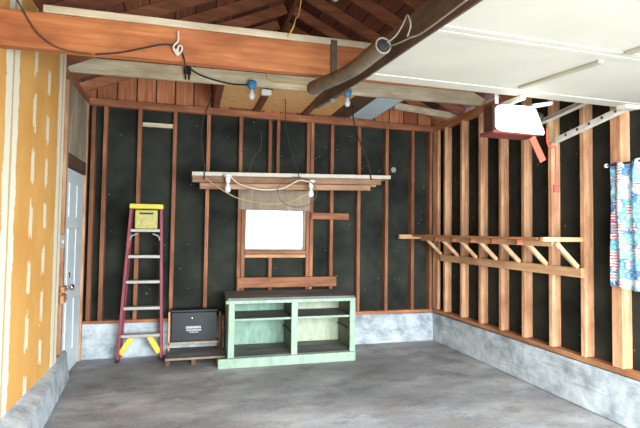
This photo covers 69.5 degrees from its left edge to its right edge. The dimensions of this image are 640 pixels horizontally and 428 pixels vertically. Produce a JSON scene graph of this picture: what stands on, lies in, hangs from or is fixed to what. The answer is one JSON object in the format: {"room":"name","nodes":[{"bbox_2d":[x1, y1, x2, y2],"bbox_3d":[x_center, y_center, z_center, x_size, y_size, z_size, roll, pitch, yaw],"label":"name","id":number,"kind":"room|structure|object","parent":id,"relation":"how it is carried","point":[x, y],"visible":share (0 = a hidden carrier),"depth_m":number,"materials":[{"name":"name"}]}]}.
{"room":"residential garage","nodes":[
{"label":"residential garage","id":0,"kind":"room"},
{"bbox_2d":[0,0,66,418],"bbox_3d":[-1.621,-0.141,1.729,0.016,2.780,4.797,1,-2,-16],"label":"wall","id":1,"kind":"structure","parent":0,"point":[32,83],"depth_m":3.22,"materials":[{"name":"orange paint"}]},
{"bbox_2d":[82,31,438,321],"bbox_3d":[-0.547,-0.375,5.738,4.635,4.016,0.050,1,-2,-16],"label":"wall","id":2,"kind":"structure","parent":0,"point":[157,143],"depth_m":5.53,"materials":[{"name":"wood"}]},
{"bbox_2d":[68,152,85,174],"bbox_3d":[-2.478,-0.501,4.629,0.081,0.130,0.773,1,-2,-16],"label":"trim","id":3,"kind":"structure","parent":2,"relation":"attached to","point":[74,163],"depth_m":4.60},
{"bbox_2d":[68,83,87,162],"bbox_3d":[-2.444,-0.895,4.653,0.016,0.656,0.773,1,-2,-16],"label":"plywood sheet","id":4,"kind":"object","parent":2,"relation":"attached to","point":[78,104],"depth_m":4.62,"materials":[{"name":"wood"}]},
{"bbox_2d":[83,308,432,324],"bbox_3d":[-0.509,1.241,5.638,4.330,0.040,0.095,1,-2,-16],"label":"trim","id":5,"kind":"structure","parent":2,"relation":"attached to","point":[416,310],"depth_m":5.31,"materials":[{"name":"brown wood"}]},
{"bbox_2d":[85,105,97,320],"bbox_3d":[-2.531,-0.018,5.110,0.042,2.376,0.093,1,-2,-16],"label":"stud","id":6,"kind":"object","parent":5,"relation":"on","point":[94,107],"visible":1,"depth_m":5.08,"materials":[{"name":"wood"}]},
{"bbox_2d":[97,106,109,320],"bbox_3d":[-2.414,-0.015,5.143,0.042,2.376,0.093,1,-2,-16],"label":"stud","id":7,"kind":"object","parent":5,"relation":"on","point":[106,108],"visible":1,"depth_m":5.11,"materials":[{"name":"wood"}]},
{"bbox_2d":[132,109,142,319],"bbox_3d":[-2.069,-0.006,5.240,0.042,2.376,0.093,1,-2,-16],"label":"stud","id":8,"kind":"object","parent":5,"relation":"on","point":[140,111],"visible":0.84,"depth_m":5.21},
{"bbox_2d":[169,112,177,317],"bbox_3d":[-1.702,0.003,5.343,0.042,2.376,0.093,1,-2,-16],"label":"stud","id":9,"kind":"object","parent":5,"relation":"on","point":[173,200],"visible":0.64,"depth_m":5.30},
{"bbox_2d":[143,122,172,128],"bbox_3d":[-1.872,-1.023,5.335,0.336,0.045,0.040,1,-2,-16],"label":"block","id":10,"kind":"object","parent":9,"relation":"attached to","point":[145,124],"visible":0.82,"depth_m":5.32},
{"bbox_2d":[203,114,210,306],"bbox_3d":[-1.338,0.011,5.446,0.042,2.376,0.093,1,-2,-16],"label":"stud","id":11,"kind":"object","parent":5,"relation":"on","point":[208,115],"visible":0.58,"depth_m":5.40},
{"bbox_2d":[236,117,242,290],"bbox_3d":[-0.972,0.020,5.548,0.042,2.376,0.093,1,-2,-16],"label":"stud","id":12,"kind":"object","parent":5,"relation":"on","point":[240,148],"visible":0.58,"depth_m":5.52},
{"bbox_2d":[237,276,335,287],"bbox_3d":[-0.390,0.826,5.612,1.225,0.120,0.043,1,-2,-16],"label":"board","id":13,"kind":"object","parent":12,"relation":"attached to","point":[311,281],"visible":1,"depth_m":5.58,"materials":[{"name":"brown wood"}]},
{"bbox_2d":[240,209,244,290],"bbox_3d":[-0.933,0.450,5.545,0.042,1.518,0.093,1,-2,-16],"label":"stud","id":14,"kind":"object","parent":5,"relation":"on","point":[242,210],"visible":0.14,"depth_m":5.51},
{"bbox_2d":[267,258,271,289],"bbox_3d":[-0.619,0.875,5.618,0.040,0.683,0.093,1,-2,-16],"label":"stud","id":15,"kind":"object","parent":5,"relation":"on","point":[269,260],"visible":0.3,"depth_m":5.58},
{"bbox_2d":[304,211,309,288],"bbox_3d":[-0.168,0.469,5.760,0.042,1.518,0.093,1,-2,-16],"label":"stud","id":16,"kind":"object","parent":5,"relation":"on","point":[306,259],"visible":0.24,"depth_m":5.72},
{"bbox_2d":[305,122,310,190],"bbox_3d":[-0.154,-0.721,5.805,0.042,0.853,0.093,1,-2,-16],"label":"stud","id":17,"kind":"object","parent":16,"relation":"on","point":[308,124],"visible":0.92,"depth_m":5.77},
{"bbox_2d":[309,123,314,288],"bbox_3d":[-0.116,0.041,5.789,0.042,2.376,0.093,1,-2,-16],"label":"stud","id":18,"kind":"object","parent":5,"relation":"on","point":[312,124],"visible":0.42,"depth_m":5.75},
{"bbox_2d":[311,213,348,219],"bbox_3d":[0.124,0.029,5.784,0.490,0.080,0.043,1,-2,-16],"label":"board","id":19,"kind":"object","parent":18,"relation":"attached to","point":[329,216],"visible":1,"depth_m":5.77,"materials":[{"name":"brown wood"}]},
{"bbox_2d":[327,124,333,288],"bbox_3d":[0.135,0.047,5.859,0.042,2.376,0.093,1,-2,-16],"label":"stud","id":20,"kind":"object","parent":5,"relation":"on","point":[331,127],"visible":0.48,"depth_m":5.84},
{"bbox_2d":[354,126,360,311],"bbox_3d":[0.486,0.056,5.958,0.042,2.376,0.093,1,-2,-16],"label":"stud","id":21,"kind":"object","parent":5,"relation":"on","point":[358,146],"visible":0.84,"depth_m":5.92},
{"bbox_2d":[382,129,388,310],"bbox_3d":[0.859,0.065,6.063,0.042,2.376,0.093,1,-2,-16],"label":"stud","id":22,"kind":"object","parent":5,"relation":"on","point":[385,131],"visible":1,"depth_m":6.03,"materials":[{"name":"wood"}]},
{"bbox_2d":[408,131,414,309],"bbox_3d":[1.219,0.074,6.164,0.042,2.376,0.093,1,-2,-16],"label":"stud","id":23,"kind":"object","parent":5,"relation":"on","point":[411,133],"visible":1,"depth_m":6.14,"materials":[{"name":"wood"}]},
{"bbox_2d":[426,132,432,308],"bbox_3d":[1.477,0.080,6.237,0.042,2.376,0.093,1,-2,-16],"label":"stud","id":24,"kind":"object","parent":5,"relation":"on","point":[429,148],"visible":1,"depth_m":6.21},
{"bbox_2d":[81,312,435,359],"bbox_3d":[-0.553,1.434,5.603,4.435,0.390,0.124,1,-2,-16],"label":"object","id":25,"kind":"structure","parent":2,"relation":"attached to","point":[99,341],"depth_m":5.29,"materials":[{"name":"concrete"}]},
{"bbox_2d":[90,98,432,132],"bbox_3d":[-0.473,-1.197,5.721,4.330,0.080,0.073,1,-2,-16],"label":"trim","id":26,"kind":"structure","parent":2,"relation":"attached to","point":[121,104],"depth_m":5.59,"materials":[{"name":"brown wood"}]},
{"bbox_2d":[213,85,223,107],"bbox_3d":[-1.122,-1.292,5.072,0.075,0.030,0.959,1,-2,-16],"label":"joist","id":27,"kind":"object","parent":26,"relation":"on","point":[219,88],"visible":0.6,"depth_m":4.98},
{"bbox_2d":[201,92,213,178],"bbox_3d":[-1.198,-0.835,4.880,0.127,0.932,0.024,2,-2,-23],"label":"rope","id":28,"kind":"object","parent":27,"relation":"hanging from","point":[213,92],"visible":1,"depth_m":4.86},
{"bbox_2d":[219,85,264,108],"bbox_3d":[-0.884,-1.311,5.142,0.480,0.016,0.956,1,-2,-16],"label":"plywood sheet","id":29,"kind":"object","parent":27,"relation":"on","point":[232,96],"visible":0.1,"depth_m":5.16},
{"bbox_2d":[253,88,272,111],"bbox_3d":[-0.647,-1.281,5.193,0.075,0.030,0.984,1,-2,-16],"label":"joist","id":30,"kind":"object","parent":26,"relation":"on","point":[262,99],"visible":0.64,"depth_m":5.27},
{"bbox_2d":[261,89,320,112],"bbox_3d":[-0.358,-1.299,5.277,0.595,0.016,0.981,1,-2,-16],"label":"plywood sheet","id":31,"kind":"object","parent":30,"relation":"on","point":[296,101],"visible":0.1,"depth_m":5.28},
{"bbox_2d":[285,99,300,179],"bbox_3d":[-0.303,-0.831,5.131,0.192,0.910,0.034,1,-2,-5],"label":"rope","id":32,"kind":"object","parent":31,"relation":"hanging from","point":[285,99],"visible":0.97,"depth_m":5.12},
{"bbox_2d":[301,100,314,115],"bbox_3d":[-0.065,-1.267,5.341,0.075,0.030,1.014,1,-2,-16],"label":"joist","id":33,"kind":"object","parent":26,"relation":"on","point":[310,108],"visible":0.28,"depth_m":5.55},
{"bbox_2d":[310,95,353,115],"bbox_3d":[0.103,-1.288,5.391,0.345,0.016,1.011,1,-2,-16],"label":"plywood sheet","id":34,"kind":"object","parent":33,"relation":"on","point":[328,109],"visible":0.34,"depth_m":5.56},
{"bbox_2d":[267,119,271,172],"bbox_3d":[-0.621,-0.732,5.673,0.040,0.853,0.093,1,-2,-16],"label":"stud","id":35,"kind":"object","parent":2,"relation":"attached to","point":[269,146],"visible":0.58,"depth_m":5.63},
{"bbox_2d":[238,189,309,210],"bbox_3d":[-0.549,-0.171,5.618,0.885,0.250,0.012,1,-2,-16],"label":"header","id":36,"kind":"object","parent":2,"relation":"attached to","point":[263,196],"visible":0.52,"depth_m":5.61,"materials":[{"name":"wood"}]},
{"bbox_2d":[244,209,305,257],"bbox_3d":[-0.542,0.232,5.643,0.749,0.603,0.125,1,-2,-16],"label":"window","id":37,"kind":"structure","parent":2,"relation":"in","point":[249,253],"depth_m":5.62,"materials":[{"name":"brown wood"}]},
{"bbox_2d":[275,120,279,172],"bbox_3d":[-0.525,-0.730,5.700,0.040,0.853,0.093,1,-2,-16],"label":"stud","id":38,"kind":"object","parent":2,"relation":"attached to","point":[277,145],"visible":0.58,"depth_m":5.66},
{"bbox_2d":[33,0,499,119],"bbox_3d":[0.293,-1.875,2.879,5.135,1.211,6.855,1,-2,-16],"label":"ceiling","id":39,"kind":"structure","parent":0,"point":[398,8],"depth_m":4.85,"materials":[{"name":"wood"}]},
{"bbox_2d":[44,340,625,427],"bbox_3d":[0.206,1.610,2.889,4.935,0.150,6.155,1,-2,-16],"label":"floor","id":40,"kind":"structure","parent":0,"point":[414,384],"depth_m":3.97,"materials":[{"name":"concrete"}]},
{"bbox_2d":[0,351,68,427],"bbox_3d":[-1.513,1.336,1.897,0.558,0.275,5.160,1,-2,-16],"label":"baseboard","id":41,"kind":"structure","parent":40,"relation":"on","point":[34,408],"depth_m":3.32,"materials":[{"name":"concrete"}]},
{"bbox_2d":[56,79,70,354],"bbox_3d":[-2.374,0.016,4.206,0.093,2.508,0.060,1,-2,-16],"label":"stud","id":42,"kind":"object","parent":41,"relation":"on","point":[68,82],"visible":0.42,"depth_m":4.20,"materials":[{"name":"brown wood"}]},
{"bbox_2d":[78,104,88,360],"bbox_3d":[-2.602,0.183,5.000,0.093,2.788,0.050,1,-2,-16],"label":"stud","id":43,"kind":"object","parent":40,"relation":"on","point":[85,176],"visible":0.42,"depth_m":4.99,"materials":[{"name":"brown wood"}]},
{"bbox_2d":[115,203,163,362],"bbox_3d":[-1.951,0.739,5.063,0.484,1.700,0.199,1,-2,-16],"label":"step ladder","id":44,"kind":"object","parent":40,"relation":"on","point":[145,220],"visible":1,"depth_m":5.03,"materials":[{"name":"red metal"}]},
{"bbox_2d":[135,210,157,228],"bbox_3d":[-1.916,0.060,5.087,0.235,0.210,0.020,1,-2,-16],"label":"tray","id":45,"kind":"object","parent":44,"relation":"on","point":[144,219],"depth_m":5.07,"materials":[{"name":"yellow plastic"}]},
{"bbox_2d":[165,311,225,366],"bbox_3d":[-1.361,1.343,5.061,0.618,0.510,0.465,1,-2,-16],"label":"platform","id":46,"kind":"object","parent":40,"relation":"on","point":[204,352],"visible":0.94,"depth_m":5.08,"materials":[{"name":"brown wood"}]},
{"bbox_2d":[171,307,217,341],"bbox_3d":[-1.424,1.249,5.221,0.509,0.352,0.129,1,-2,-16],"label":"box","id":47,"kind":"object","parent":46,"relation":"on","point":[187,324],"visible":1,"depth_m":5.17,"materials":[{"name":"paint"}]},
{"bbox_2d":[186,326,200,332],"bbox_3d":[-1.417,1.293,5.168,0.166,0.072,0.002,1,-2,-16],"label":"print","id":48,"kind":"object","parent":47,"relation":"attached to","point":[189,329],"depth_m":5.17},
{"bbox_2d":[217,289,355,368],"bbox_3d":[-0.403,1.257,5.216,1.495,0.718,0.613,1,-2,-16],"label":"base cabinet","id":49,"kind":"object","parent":40,"relation":"on","point":[292,319],"visible":1,"depth_m":5.18,"materials":[{"name":"green paint"}]},
{"bbox_2d":[234,342,290,357],"bbox_3d":[-0.683,1.511,5.125,0.668,0.017,0.518,1,-2,-16],"label":"shelf","id":50,"kind":"object","parent":49,"relation":"attached to","point":[244,349],"depth_m":5.11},
{"bbox_2d":[235,309,290,318],"bbox_3d":[-0.680,1.126,5.149,0.668,0.016,0.499,1,-2,-16],"label":"shelf","id":51,"kind":"object","parent":49,"relation":"attached to","point":[239,313],"depth_m":5.15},
{"bbox_2d":[223,289,354,300],"bbox_3d":[-0.365,0.912,5.239,1.395,0.026,0.613,1,-2,-16],"label":"countertop","id":52,"kind":"structure","parent":49,"relation":"on","point":[300,293],"depth_m":5.11,"materials":[{"name":"wood"}]},
{"bbox_2d":[297,339,348,353],"bbox_3d":[-0.023,1.527,5.310,0.658,0.017,0.518,1,-2,-16],"label":"shelf","id":53,"kind":"object","parent":49,"relation":"attached to","point":[304,346],"depth_m":5.29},
{"bbox_2d":[298,308,349,316],"bbox_3d":[-0.021,1.142,5.334,0.658,0.016,0.499,1,-2,-16],"label":"shelf","id":54,"kind":"object","parent":49,"relation":"attached to","point":[302,312],"depth_m":5.30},
{"bbox_2d":[440,98,639,370],"bbox_3d":[2.393,0.151,3.466,0.030,2.870,5.980,1,-2,-16],"label":"wall","id":55,"kind":"structure","parent":0,"point":[570,147],"depth_m":4.36,"materials":[{"name":"black paper"}]},
{"bbox_2d":[433,95,516,131],"bbox_3d":[2.369,-1.246,3.442,0.095,0.080,5.853,1,-2,-16],"label":"trim","id":56,"kind":"structure","parent":55,"relation":"attached to","point":[474,113],"depth_m":5.50,"materials":[{"name":"brown wood"}]},
{"bbox_2d":[285,22,447,122],"bbox_3d":[0.631,-1.749,5.853,2.212,1.092,0.040,1,-2,-16],"label":"rafter","id":57,"kind":"object","parent":56,"relation":"on","point":[296,30],"visible":0.18,"depth_m":5.98,"materials":[{"name":"brown wood"}]},
{"bbox_2d":[293,6,465,115],"bbox_3d":[0.745,-1.763,5.449,2.212,1.092,0.040,1,-2,-16],"label":"rafter","id":58,"kind":"object","parent":56,"relation":"on","point":[307,18],"visible":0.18,"depth_m":5.25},
{"bbox_2d":[304,0,485,107],"bbox_3d":[0.854,-1.776,5.064,2.212,1.092,0.040,1,-2,-16],"label":"rafter","id":59,"kind":"object","parent":56,"relation":"on","point":[324,6],"visible":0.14,"depth_m":4.89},
{"bbox_2d":[401,0,425,9],"bbox_3d":[1.087,-1.805,4.236,2.212,1.092,0.040,1,-2,-16],"label":"rafter","id":60,"kind":"object","parent":56,"relation":"on","point":[415,4],"visible":0.02,"depth_m":4.16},
{"bbox_2d":[394,103,454,118],"bbox_3d":[1.293,-1.258,5.646,0.943,0.076,0.036,2,-2,-28],"label":"joist","id":61,"kind":"object","parent":56,"relation":"on","point":[403,107],"visible":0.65,"depth_m":5.61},
{"bbox_2d":[350,0,504,96],"bbox_3d":[0.973,-1.791,4.641,2.212,1.092,0.040,1,-2,-16],"label":"rafter","id":62,"kind":"object","parent":56,"relation":"on","point":[370,6],"visible":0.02,"depth_m":4.52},
{"bbox_2d":[432,308,639,380],"bbox_3d":[2.337,1.181,3.348,0.095,0.039,5.853,1,-2,-16],"label":"trim","id":63,"kind":"structure","parent":55,"relation":"attached to","point":[631,373],"depth_m":4.13,"materials":[{"name":"brown wood"}]},
{"bbox_2d":[433,130,440,309],"bbox_3d":[1.554,0.072,6.139,0.040,2.365,0.133,1,-2,-16],"label":"stud","id":64,"kind":"object","parent":63,"relation":"on","point":[437,134],"visible":1,"depth_m":6.11,"materials":[{"name":"brown wood"}]},
{"bbox_2d":[443,127,451,311],"bbox_3d":[1.640,0.065,5.924,0.095,2.365,0.042,1,-2,-16],"label":"stud","id":65,"kind":"object","parent":63,"relation":"on","point":[447,227],"visible":1,"depth_m":5.91,"materials":[{"name":"brown wood"}]},
{"bbox_2d":[460,120,468,317],"bbox_3d":[1.743,0.052,5.559,0.095,2.365,0.042,1,-2,-16],"label":"stud","id":66,"kind":"object","parent":63,"relation":"on","point":[464,125],"visible":1,"depth_m":5.54,"materials":[{"name":"brown wood"}]},
{"bbox_2d":[479,113,487,323],"bbox_3d":[1.843,0.040,5.203,0.095,2.365,0.042,1,-2,-16],"label":"stud","id":67,"kind":"object","parent":63,"relation":"on","point":[483,141],"visible":0.8,"depth_m":5.18,"materials":[{"name":"brown wood"}]},
{"bbox_2d":[499,139,508,329],"bbox_3d":[1.939,0.028,4.861,0.095,2.365,0.042,1,-2,-16],"label":"stud","id":68,"kind":"object","parent":63,"relation":"on","point":[503,143],"visible":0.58,"depth_m":4.84,"materials":[{"name":"brown wood"}]},
{"bbox_2d":[398,234,584,277],"bbox_3d":[1.588,0.392,4.837,0.573,0.332,2.330,1,-2,-16],"label":"shelf","id":69,"kind":"object","parent":68,"relation":"attached to","point":[530,242],"visible":1,"depth_m":4.44,"materials":[{"name":"brown wood"}]},
{"bbox_2d":[521,97,532,337],"bbox_3d":[2.033,0.016,4.529,0.095,2.365,0.042,1,-2,-16],"label":"stud","id":70,"kind":"object","parent":63,"relation":"on","point":[526,146],"visible":0.66,"depth_m":4.50,"materials":[{"name":"brown wood"}]},
{"bbox_2d":[548,100,560,346],"bbox_3d":[2.129,0.004,4.188,0.095,2.365,0.042,1,-2,-16],"label":"stud","id":71,"kind":"object","parent":63,"relation":"on","point":[553,197],"visible":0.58,"depth_m":4.16,"materials":[{"name":"brown wood"}]},
{"bbox_2d":[579,104,594,356],"bbox_3d":[2.226,-0.007,3.846,0.095,2.365,0.042,1,-2,-16],"label":"stud","id":72,"kind":"object","parent":63,"relation":"on","point":[585,113],"visible":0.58,"depth_m":3.82,"materials":[{"name":"brown wood"}]},
{"bbox_2d":[610,106,632,368],"bbox_3d":[2.311,-0.018,3.542,0.095,2.365,0.090,1,-2,-16],"label":"stud","id":73,"kind":"object","parent":63,"relation":"on","point":[620,124],"visible":0.42,"depth_m":3.50,"materials":[{"name":"brown wood"}]},
{"bbox_2d":[604,158,639,291],"bbox_3d":[2.389,0.062,2.902,0.098,0.950,1.331,1,-2,-16],"label":"curtain","id":74,"kind":"object","parent":73,"relation":"hanging from","point":[624,176],"visible":1,"depth_m":3.37,"materials":[{"name":"fabric"}]},
{"bbox_2d":[433,313,639,427],"bbox_3d":[2.333,1.391,3.341,0.095,0.380,5.855,1,-2,-16],"label":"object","id":75,"kind":"structure","parent":55,"relation":"attached to","point":[615,397],"depth_m":4.11,"materials":[{"name":"concrete"}]},
{"bbox_2d":[537,103,587,142],"bbox_3d":[2.077,-0.801,3.798,0.172,0.310,0.732,1,-2,-16],"label":"door track","id":76,"kind":"object","parent":55,"relation":"attached to","point":[549,120],"visible":0.48,"depth_m":4.05,"materials":[{"name":"metal"}]},
{"bbox_3d":[-1.894,0.036,2.261,0.030,2.890,5.980,1,-2,-16],"label":"wall","id":77,"kind":"structure","parent":0,"visible":0},
{"bbox_2d":[61,168,83,370],"bbox_3d":[-2.457,0.564,4.618,0.103,1.982,0.725,1,-2,-16],"label":"door","id":78,"kind":"structure","parent":77,"relation":"in","point":[75,181],"depth_m":4.61,"materials":[{"name":"white paint"}]},
{"bbox_2d":[66,67,90,105],"bbox_3d":[-1.808,-1.347,2.306,0.095,0.080,5.928,1,-2,-16],"label":"trim","id":79,"kind":"structure","parent":77,"relation":"attached to","point":[69,75],"depth_m":4.54,"materials":[{"name":"brown wood"}]},
{"bbox_2d":[38,0,128,11],"bbox_3d":[-1.093,-1.858,3.623,2.212,1.092,0.040,1,-2,-16],"label":"rafter","id":80,"kind":"object","parent":79,"relation":"on","point":[82,4],"visible":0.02,"depth_m":3.41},
{"bbox_2d":[122,0,214,16],"bbox_3d":[-1.207,-1.844,4.027,2.212,1.092,0.040,1,-2,-16],"label":"rafter","id":81,"kind":"object","parent":79,"relation":"on","point":[165,7],"visible":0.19,"depth_m":3.97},
{"bbox_2d":[66,0,282,66],"bbox_3d":[-1.327,-1.829,4.451,2.212,1.092,0.040,1,-2,-16],"label":"rafter","id":82,"kind":"object","parent":79,"relation":"on","point":[242,6],"visible":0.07,"depth_m":4.54,"materials":[{"name":"wood"}]},
{"bbox_2d":[72,4,287,79],"bbox_3d":[-1.435,-1.816,4.835,2.212,1.092,0.040,1,-2,-16],"label":"rafter","id":83,"kind":"object","parent":79,"relation":"on","point":[277,11],"visible":0.42,"depth_m":5.03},
{"bbox_2d":[79,21,280,91],"bbox_3d":[-1.549,-1.802,5.239,2.212,1.092,0.040,1,-2,-16],"label":"rafter","id":84,"kind":"object","parent":79,"relation":"on","point":[105,80],"visible":0.42,"depth_m":5.00,"materials":[{"name":"brown wood"}]},
{"bbox_2d":[278,0,299,31],"bbox_3d":[-0.156,-2.307,4.514,0.040,0.166,2.615,1,-2,-16],"label":"board","id":85,"kind":"object","parent":84,"relation":"attached to","point":[292,4],"visible":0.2,"depth_m":5.18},
{"bbox_2d":[68,58,484,105],"bbox_3d":[-0.235,-1.345,4.758,4.307,0.143,0.041,1,-2,-13],"label":"joist","id":86,"kind":"object","parent":79,"relation":"on","point":[96,66],"visible":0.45,"depth_m":4.64,"materials":[{"name":"wood"}]},
{"bbox_2d":[184,66,190,79],"bbox_3d":[-1.285,-1.362,4.467,0.070,0.130,0.040,1,-2,-16],"label":"plug","id":87,"kind":"object","parent":86,"relation":"attached to","point":[188,73],"visible":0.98,"depth_m":4.45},
{"bbox_2d":[191,69,246,85],"bbox_3d":[-0.990,-1.348,4.538,0.595,0.137,0.023,1,-2,-13],"label":"wire","id":88,"kind":"object","parent":87,"relation":"attached to","point":[191,69],"visible":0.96,"depth_m":4.53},
{"bbox_2d":[247,80,256,99],"bbox_3d":[-0.676,-1.229,4.581,0.089,0.189,0.089,1,-2,-16],"label":"lamp","id":89,"kind":"object","parent":86,"relation":"attached to","point":[252,84],"visible":1,"depth_m":4.55,"materials":[{"name":"blue plastic"}]},
{"bbox_2d":[247,80,256,89],"bbox_3d":[-0.675,-1.281,4.583,0.089,0.085,0.089,1,-2,-16],"label":"socket","id":90,"kind":"object","parent":89,"relation":"attached to","point":[252,84],"depth_m":4.55,"materials":[{"name":"blue plastic"}]},
{"bbox_2d":[261,89,271,95],"bbox_3d":[-0.543,-1.226,4.663,0.100,0.055,0.060,1,-2,-16],"label":"junction box","id":91,"kind":"object","parent":86,"relation":"attached to","point":[264,92],"visible":1,"depth_m":4.64,"materials":[{"name":"white plastic"}]},
{"bbox_2d":[343,90,351,106],"bbox_3d":[0.285,-1.208,4.800,0.089,0.189,0.089,1,-2,-16],"label":"lamp","id":92,"kind":"object","parent":86,"relation":"attached to","point":[347,95],"visible":0.79,"depth_m":4.78,"materials":[{"name":"glass"}]},
{"bbox_2d":[343,90,351,96],"bbox_3d":[0.286,-1.260,4.802,0.089,0.085,0.089,1,-2,-16],"label":"socket","id":93,"kind":"object","parent":92,"relation":"attached to","point":[348,94],"depth_m":4.77,"materials":[{"name":"blue plastic"}]},
{"bbox_2d":[331,96,375,117],"bbox_3d":[0.396,-1.281,5.464,0.250,0.016,1.028,1,-2,-16],"label":"plywood sheet","id":94,"kind":"object","parent":86,"relation":"attached to","point":[358,102],"visible":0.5,"depth_m":5.46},
{"bbox_2d":[352,105,371,179],"bbox_3d":[0.488,-0.829,5.356,0.256,0.865,0.023,1,-2,-13],"label":"rope","id":95,"kind":"object","parent":94,"relation":"hanging from","point":[352,105],"visible":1,"depth_m":5.34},
{"bbox_2d":[192,171,390,190],"bbox_3d":[-0.302,-0.359,5.312,2.264,0.233,0.360,1,-2,-16],"label":"shelf","id":96,"kind":"object","parent":95,"relation":"hanging from","point":[337,182],"visible":0.98,"depth_m":5.16,"materials":[{"name":"wood"}]},
{"bbox_2d":[224,174,231,192],"bbox_3d":[-0.975,-0.323,4.882,0.089,0.195,0.089,1,-2,-16],"label":"lamp","id":97,"kind":"object","parent":96,"relation":"attached to","point":[228,176],"visible":1,"depth_m":4.86,"materials":[{"name":"glass"}]},
{"bbox_2d":[224,174,231,182],"bbox_3d":[-0.974,-0.376,4.884,0.089,0.090,0.089,1,-2,-16],"label":"socket","id":98,"kind":"object","parent":97,"relation":"attached to","point":[228,176],"depth_m":4.86,"materials":[{"name":"plastic"}]},
{"bbox_2d":[231,177,309,189],"bbox_3d":[-0.527,-0.321,5.003,0.885,0.137,0.024,1,-2,-16],"label":"wire","id":99,"kind":"object","parent":97,"relation":"hanging from","point":[231,177],"visible":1,"depth_m":4.99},
{"bbox_2d":[205,178,307,204],"bbox_3d":[-0.665,-0.237,4.970,1.127,0.262,0.027,1,-2,-15],"label":"rope","id":100,"kind":"object","parent":96,"relation":"hanging from","point":[205,178],"visible":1,"depth_m":4.94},
{"bbox_2d":[307,180,314,196],"bbox_3d":[-0.100,-0.282,5.128,0.089,0.195,0.089,1,-2,-16],"label":"lamp","id":101,"kind":"object","parent":96,"relation":"attached to","point":[310,193],"visible":0.98,"depth_m":5.11,"materials":[{"name":"glass"}]},
{"bbox_2d":[277,177,316,207],"bbox_3d":[-0.248,-0.239,5.043,0.448,0.338,0.008,1,-2,-16],"label":"wire loop","id":102,"kind":"object","parent":101,"relation":"hanging from","point":[290,177],"visible":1,"depth_m":5.04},
{"bbox_2d":[307,180,314,187],"bbox_3d":[-0.099,-0.334,5.130,0.089,0.090,0.089,1,-2,-16],"label":"socket","id":103,"kind":"object","parent":101,"relation":"attached to","point":[310,184],"depth_m":5.11,"materials":[{"name":"plastic"}]},
{"bbox_2d":[349,98,402,118],"bbox_3d":[0.672,-1.275,5.535,0.310,0.016,1.041,1,-2,-16],"label":"plywood sheet","id":104,"kind":"object","parent":86,"relation":"attached to","point":[377,106],"visible":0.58,"depth_m":5.53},
{"bbox_2d":[0,4,511,95],"bbox_3d":[0.173,-1.082,3.239,4.415,0.326,0.075,1,-2,-16],"label":"tie beam","id":105,"kind":"structure","parent":77,"relation":"attached to","point":[69,28],"depth_m":2.90,"materials":[{"name":"red wood"}]},
{"bbox_2d":[16,0,91,54],"bbox_3d":[-1.570,-1.128,2.700,0.434,0.345,0.010,1,-2,-16],"label":"loose wire","id":106,"kind":"object","parent":105,"relation":"hanging from","point":[35,30],"visible":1,"depth_m":2.68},
{"bbox_2d":[95,44,187,72],"bbox_3d":[-1.297,-1.185,3.580,0.527,0.580,1.591,1,-2,-16],"label":"wire","id":107,"kind":"object","parent":105,"relation":"hanging from","point":[186,70],"visible":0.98,"depth_m":2.83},
{"bbox_2d":[172,31,182,55],"bbox_3d":[-0.886,-1.064,2.876,0.064,0.156,0.019,1,-2,-16],"label":"string","id":108,"kind":"object","parent":105,"relation":"hanging from","point":[176,51],"visible":1,"depth_m":2.87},
{"bbox_2d":[307,37,390,94],"bbox_3d":[0.114,-0.811,2.621,0.097,0.256,1.226,1,-2,-16],"label":"tube","id":109,"kind":"object","parent":105,"relation":"hanging from","point":[379,48],"visible":1,"depth_m":2.33,"materials":[{"name":"brown cardboard"}]},
{"bbox_2d":[386,14,411,42],"bbox_3d":[0.336,-0.777,1.953,0.022,0.087,0.156,2,-3,-28],"label":"cable loop","id":110,"kind":"object","parent":109,"relation":"attached to","point":[407,15],"visible":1,"depth_m":1.91,"materials":[{"name":"metal"}]},
{"bbox_2d":[388,0,467,46],"bbox_3d":[0.409,-0.724,1.771,0.027,0.043,0.538,2,-2,-21],"label":"cable","id":111,"kind":"object","parent":109,"relation":"attached to","point":[464,1],"visible":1,"depth_m":1.75,"materials":[{"name":"metal"}]},
{"bbox_2d":[314,0,482,108],"bbox_3d":[0.305,-0.939,2.416,0.045,0.570,2.420,1,-2,-16],"label":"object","id":112,"kind":"structure","parent":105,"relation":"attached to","point":[429,12],"depth_m":2.04,"materials":[{"name":"wood"}]},
{"bbox_2d":[366,0,639,110],"bbox_3d":[1.512,-0.782,2.080,2.150,0.231,2.099,1,-2,-16],"label":"door","id":113,"kind":"structure","parent":112,"relation":"attached to","point":[578,51],"depth_m":2.25,"materials":[{"name":"white paint"}]},
{"bbox_2d":[480,94,552,139],"bbox_3d":[1.430,-0.914,3.224,0.545,0.747,0.265,1,-2,-16],"label":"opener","id":114,"kind":"object","parent":113,"relation":"attached to","point":[504,120],"visible":0.96,"depth_m":3.12,"materials":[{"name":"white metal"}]},
{"bbox_2d":[480,129,538,139],"bbox_3d":[1.327,-0.555,3.237,0.370,0.024,0.160,1,-2,-16],"label":"tray","id":115,"kind":"object","parent":114,"relation":"on","point":[488,133],"depth_m":3.20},
{"bbox_2d":[529,136,545,162],"bbox_3d":[1.492,-0.444,3.160,0.135,0.186,0.003,1,-2,-16],"label":"tag","id":116,"kind":"object","parent":114,"relation":"hanging from","point":[533,140],"visible":1,"depth_m":3.16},
{"bbox_2d":[546,129,559,192],"bbox_3d":[1.588,-0.363,3.158,0.129,0.428,0.030,2,-2,-26],"label":"emergency release cord","id":117,"kind":"object","parent":114,"relation":"hanging from","point":[556,188],"visible":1,"depth_m":3.16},
{"bbox_2d":[555,108,626,142],"bbox_3d":[2.130,-0.707,3.624,0.043,0.166,0.707,1,-2,-16],"label":"brace","id":118,"kind":"object","parent":113,"relation":"attached to","point":[613,113],"visible":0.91,"depth_m":3.62,"materials":[{"name":"metal"}]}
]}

